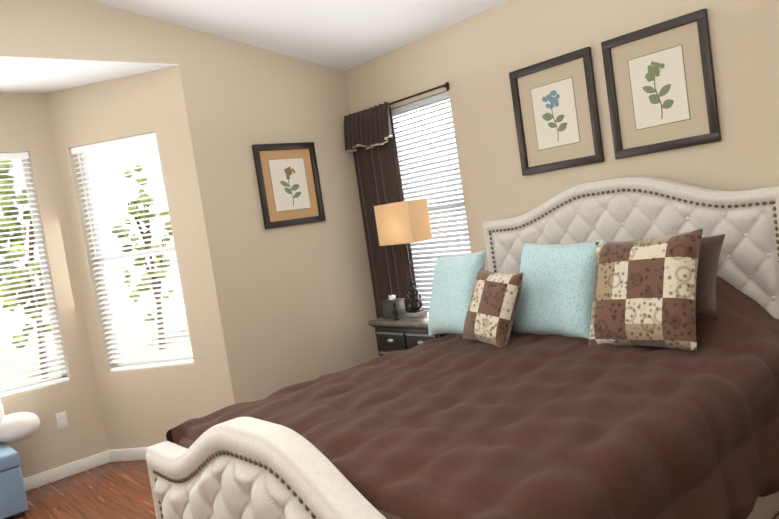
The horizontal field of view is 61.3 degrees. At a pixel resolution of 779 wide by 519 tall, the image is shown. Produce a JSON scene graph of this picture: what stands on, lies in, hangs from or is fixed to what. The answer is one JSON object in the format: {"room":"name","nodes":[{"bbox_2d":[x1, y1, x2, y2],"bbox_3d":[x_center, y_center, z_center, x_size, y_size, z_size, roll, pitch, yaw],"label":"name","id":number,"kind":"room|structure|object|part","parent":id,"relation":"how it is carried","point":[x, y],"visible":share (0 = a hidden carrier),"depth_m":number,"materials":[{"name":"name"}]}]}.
{"room":"bedroom","nodes":[
{"label":"bedroom","id":0,"kind":"room"},
{"bbox_2d":[0,56,178,92],"bbox_3d":[-3.186,-1.238,3.972,3.519,0.260,1.060,-12,5,-41],"label":"ceiling","id":1,"kind":"structure","parent":0,"point":[30,75],"depth_m":4.55,"materials":[{"name":"white paint"}]},
{"bbox_2d":[0,0,378,478],"bbox_3d":[-2.810,-0.492,4.253,5.860,4.400,1.060,-12,5,-41],"label":"wall","id":2,"kind":"structure","parent":0,"point":[296,304],"depth_m":4.99,"materials":[{"name":"beige paint"}]},
{"bbox_2d":[0,152,68,397],"bbox_3d":[-3.267,0.199,4.401,1.810,1.750,0.132,-12,5,-41],"label":"window blind","id":3,"kind":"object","parent":2,"relation":"in","point":[23,157],"depth_m":4.87,"materials":[{"name":"white plastic"}]},
{"bbox_2d":[55,411,67,428],"bbox_3d":[-2.462,1.205,4.938,0.072,0.115,0.006,-12,5,-41],"label":"electrical outlet plate","id":4,"kind":"object","parent":2,"relation":"attached to","point":[61,419],"visible":1,"depth_m":4.94,"materials":[{"name":"white plastic"}]},
{"bbox_2d":[23,451,108,491],"bbox_3d":[-2.996,1.704,4.435,2.185,0.095,0.014,-12,5,-41],"label":"baseboard","id":5,"kind":"structure","parent":2,"relation":"attached to","point":[68,470],"depth_m":4.93,"materials":[{"name":"white wood"}]},
{"bbox_2d":[107,447,147,461],"bbox_3d":[-1.644,1.467,5.024,0.684,0.095,0.870,-12,5,-41],"label":"baseboard","id":6,"kind":"structure","parent":2,"relation":"attached to","point":[129,454],"depth_m":5.11,"materials":[{"name":"white wood"}]},
{"bbox_2d":[71,132,193,371],"bbox_3d":[-1.936,-0.037,5.028,0.740,1.750,0.132,-8,4,12],"label":"window blind","id":7,"kind":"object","parent":2,"relation":"in","point":[105,287],"visible":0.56,"depth_m":5.01,"materials":[{"name":"white plastic"}]},
{"bbox_2d":[252,142,325,228],"bbox_3d":[-0.800,-0.606,5.292,0.580,0.660,0.026,-12,5,-41],"label":"picture","id":8,"kind":"object","parent":2,"relation":"attached to","point":[289,185],"visible":0.98,"depth_m":5.28,"materials":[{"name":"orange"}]},
{"bbox_2d":[91,0,507,70],"bbox_3d":[-0.950,-1.962,1.942,6.500,1.435,5.320,-12,5,-41],"label":"ceiling","id":9,"kind":"structure","parent":0,"point":[343,35],"depth_m":4.69,"materials":[{"name":"white paint"}]},
{"bbox_2d":[5,460,778,518],"bbox_3d":[-0.727,1.605,2.512,6.020,0.120,6.220,-12,5,-41],"label":"floor","id":10,"kind":"structure","parent":0,"point":[117,490],"depth_m":4.47,"materials":[{"name":"brown wood"}]},
{"bbox_2d":[0,442,27,518],"bbox_3d":[-2.819,1.525,4.218,0.760,0.425,0.500,-12,5,-41],"label":"ottoman","id":11,"kind":"object","parent":10,"relation":"on","point":[13,499],"visible":0.98,"depth_m":4.24,"materials":[{"name":"blue fabric"}]},
{"bbox_2d":[0,400,39,442],"bbox_3d":[-2.893,1.005,4.295,1.007,0.605,0.332,-12,5,-41],"label":"pillow","id":12,"kind":"object","parent":11,"relation":"on","point":[14,427],"visible":1,"depth_m":4.46,"materials":[{"name":"white fabric"}]},
{"bbox_2d":[368,311,448,356],"bbox_3d":[0.288,0.831,5.085,0.397,0.785,0.790,-12,5,-41],"label":"nightstand","id":13,"kind":"object","parent":10,"relation":"on","point":[404,333],"visible":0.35,"depth_m":5.00,"materials":[{"name":"black paint"}]},
{"bbox_2d":[380,295,405,318],"bbox_3d":[0.030,0.370,5.214,0.142,0.180,0.142,-12,5,-41],"label":"tissue box","id":14,"kind":"object","parent":13,"relation":"on","point":[387,307],"visible":0.81,"depth_m":5.18,"materials":[{"name":"grey metal"}]},
{"bbox_2d":[392,302,399,320],"bbox_3d":[0.046,0.397,5.073,0.055,0.140,0.076,-12,5,-41],"label":"figurine","id":15,"kind":"object","parent":13,"relation":"on","point":[395,312],"visible":1,"depth_m":5.06,"materials":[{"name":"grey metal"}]},
{"bbox_2d":[374,198,431,317],"bbox_3d":[0.142,-0.014,5.077,0.200,0.923,0.390,-12,5,-41],"label":"lamp","id":16,"kind":"object","parent":13,"relation":"on","point":[403,222],"visible":1,"depth_m":4.97,"materials":[{"name":"beige fabric"}]},
{"bbox_2d":[146,176,778,518],"bbox_3d":[0.473,0.513,3.132,2.702,1.610,2.229,-12,5,-41],"label":"bed","id":17,"kind":"object","parent":10,"relation":"on","point":[606,349],"visible":1,"depth_m":2.76,"materials":[{"name":"beige fabric"}]},
{"bbox_3d":[-0.420,1.041,2.317,0.152,0.930,1.960,-12,5,-41],"label":"footboard","id":18,"kind":"part","parent":17,"relation":"part of","materials":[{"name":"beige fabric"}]},
{"bbox_2d":[428,249,485,337],"bbox_3d":[0.423,0.223,4.204,0.178,0.540,0.500,13,-10,-29],"label":"pillow","id":19,"kind":"object","parent":17,"relation":"on","point":[454,277],"depth_m":4.11,"materials":[{"name":"blue fabric"}]},
{"bbox_2d":[511,239,605,343],"bbox_3d":[0.940,0.170,3.702,0.178,0.560,0.560,14,-10,-39],"label":"pillow","id":20,"kind":"object","parent":17,"relation":"on","point":[555,303],"depth_m":3.61,"materials":[{"name":"blue fabric"}]},
{"bbox_2d":[344,0,778,270],"bbox_3d":[1.408,-1.090,3.951,0.160,4.400,5.320,-12,5,-41],"label":"wall","id":21,"kind":"structure","parent":0,"point":[474,60],"depth_m":4.19,"materials":[{"name":"beige paint"}]},
{"bbox_2d":[344,82,448,318],"bbox_3d":[0.190,-0.051,5.321,0.152,2.485,1.230,-12,5,-41],"label":"curtain","id":22,"kind":"object","parent":21,"relation":"attached to","point":[369,139],"visible":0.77,"depth_m":5.53,"materials":[{"name":"brown fabric"}]},
{"bbox_2d":[391,91,470,311],"bbox_3d":[0.346,-0.409,5.294,0.132,1.710,0.820,-12,5,-41],"label":"window blind","id":23,"kind":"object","parent":21,"relation":"in","point":[422,103],"depth_m":5.21,"materials":[{"name":"white plastic"}]},
{"bbox_2d":[509,47,604,175],"bbox_3d":[1.062,-0.931,4.231,0.026,0.700,0.610,-12,5,-41],"label":"framed picture","id":24,"kind":"object","parent":21,"relation":"attached to","point":[556,112],"visible":0.98,"depth_m":4.21,"materials":[{"name":"black"}]},
{"bbox_2d":[601,8,720,158],"bbox_3d":[1.516,-0.964,3.712,0.026,0.700,0.610,-12,5,-41],"label":"framed picture","id":25,"kind":"object","parent":21,"relation":"attached to","point":[660,86],"visible":1,"depth_m":3.69,"materials":[{"name":"black"}]},
{"label":"outside","id":26,"kind":"structure","parent":0,"visible":0},
{"bbox_2d":[0,310,192,390],"bbox_3d":[0.059,1.460,5.936,120.000,0.200,120.000,-12,5,-41],"label":"ground","id":27,"kind":"structure","parent":26,"point":[19,352],"depth_m":12.57,"materials":[{"name":"white"}]},
{"bbox_2d":[0,160,51,378],"bbox_3d":[-5.693,0.129,10.298,1.253,3.544,1.165,-12,5,-41],"label":"tree","id":28,"kind":"object","parent":27,"relation":"on","point":[15,240],"visible":0.42,"depth_m":10.22,"materials":[{"name":"green plant"}]},
{"bbox_2d":[111,165,174,349],"bbox_3d":[-4.265,-0.036,11.553,1.115,3.295,1.083,-12,5,-41],"label":"tree","id":29,"kind":"object","parent":27,"relation":"on","point":[143,232],"visible":0.52,"depth_m":11.47,"materials":[{"name":"green plant"}]},
{"bbox_2d":[0,99,470,346],"bbox_3d":[-0.212,-0.392,5.815,60.000,3.550,60.000,-12,5,-41],"label":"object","id":30,"kind":"object","parent":27,"relation":"on","point":[402,172],"depth_m":11.12,"materials":[{"name":"white"}]}
]}

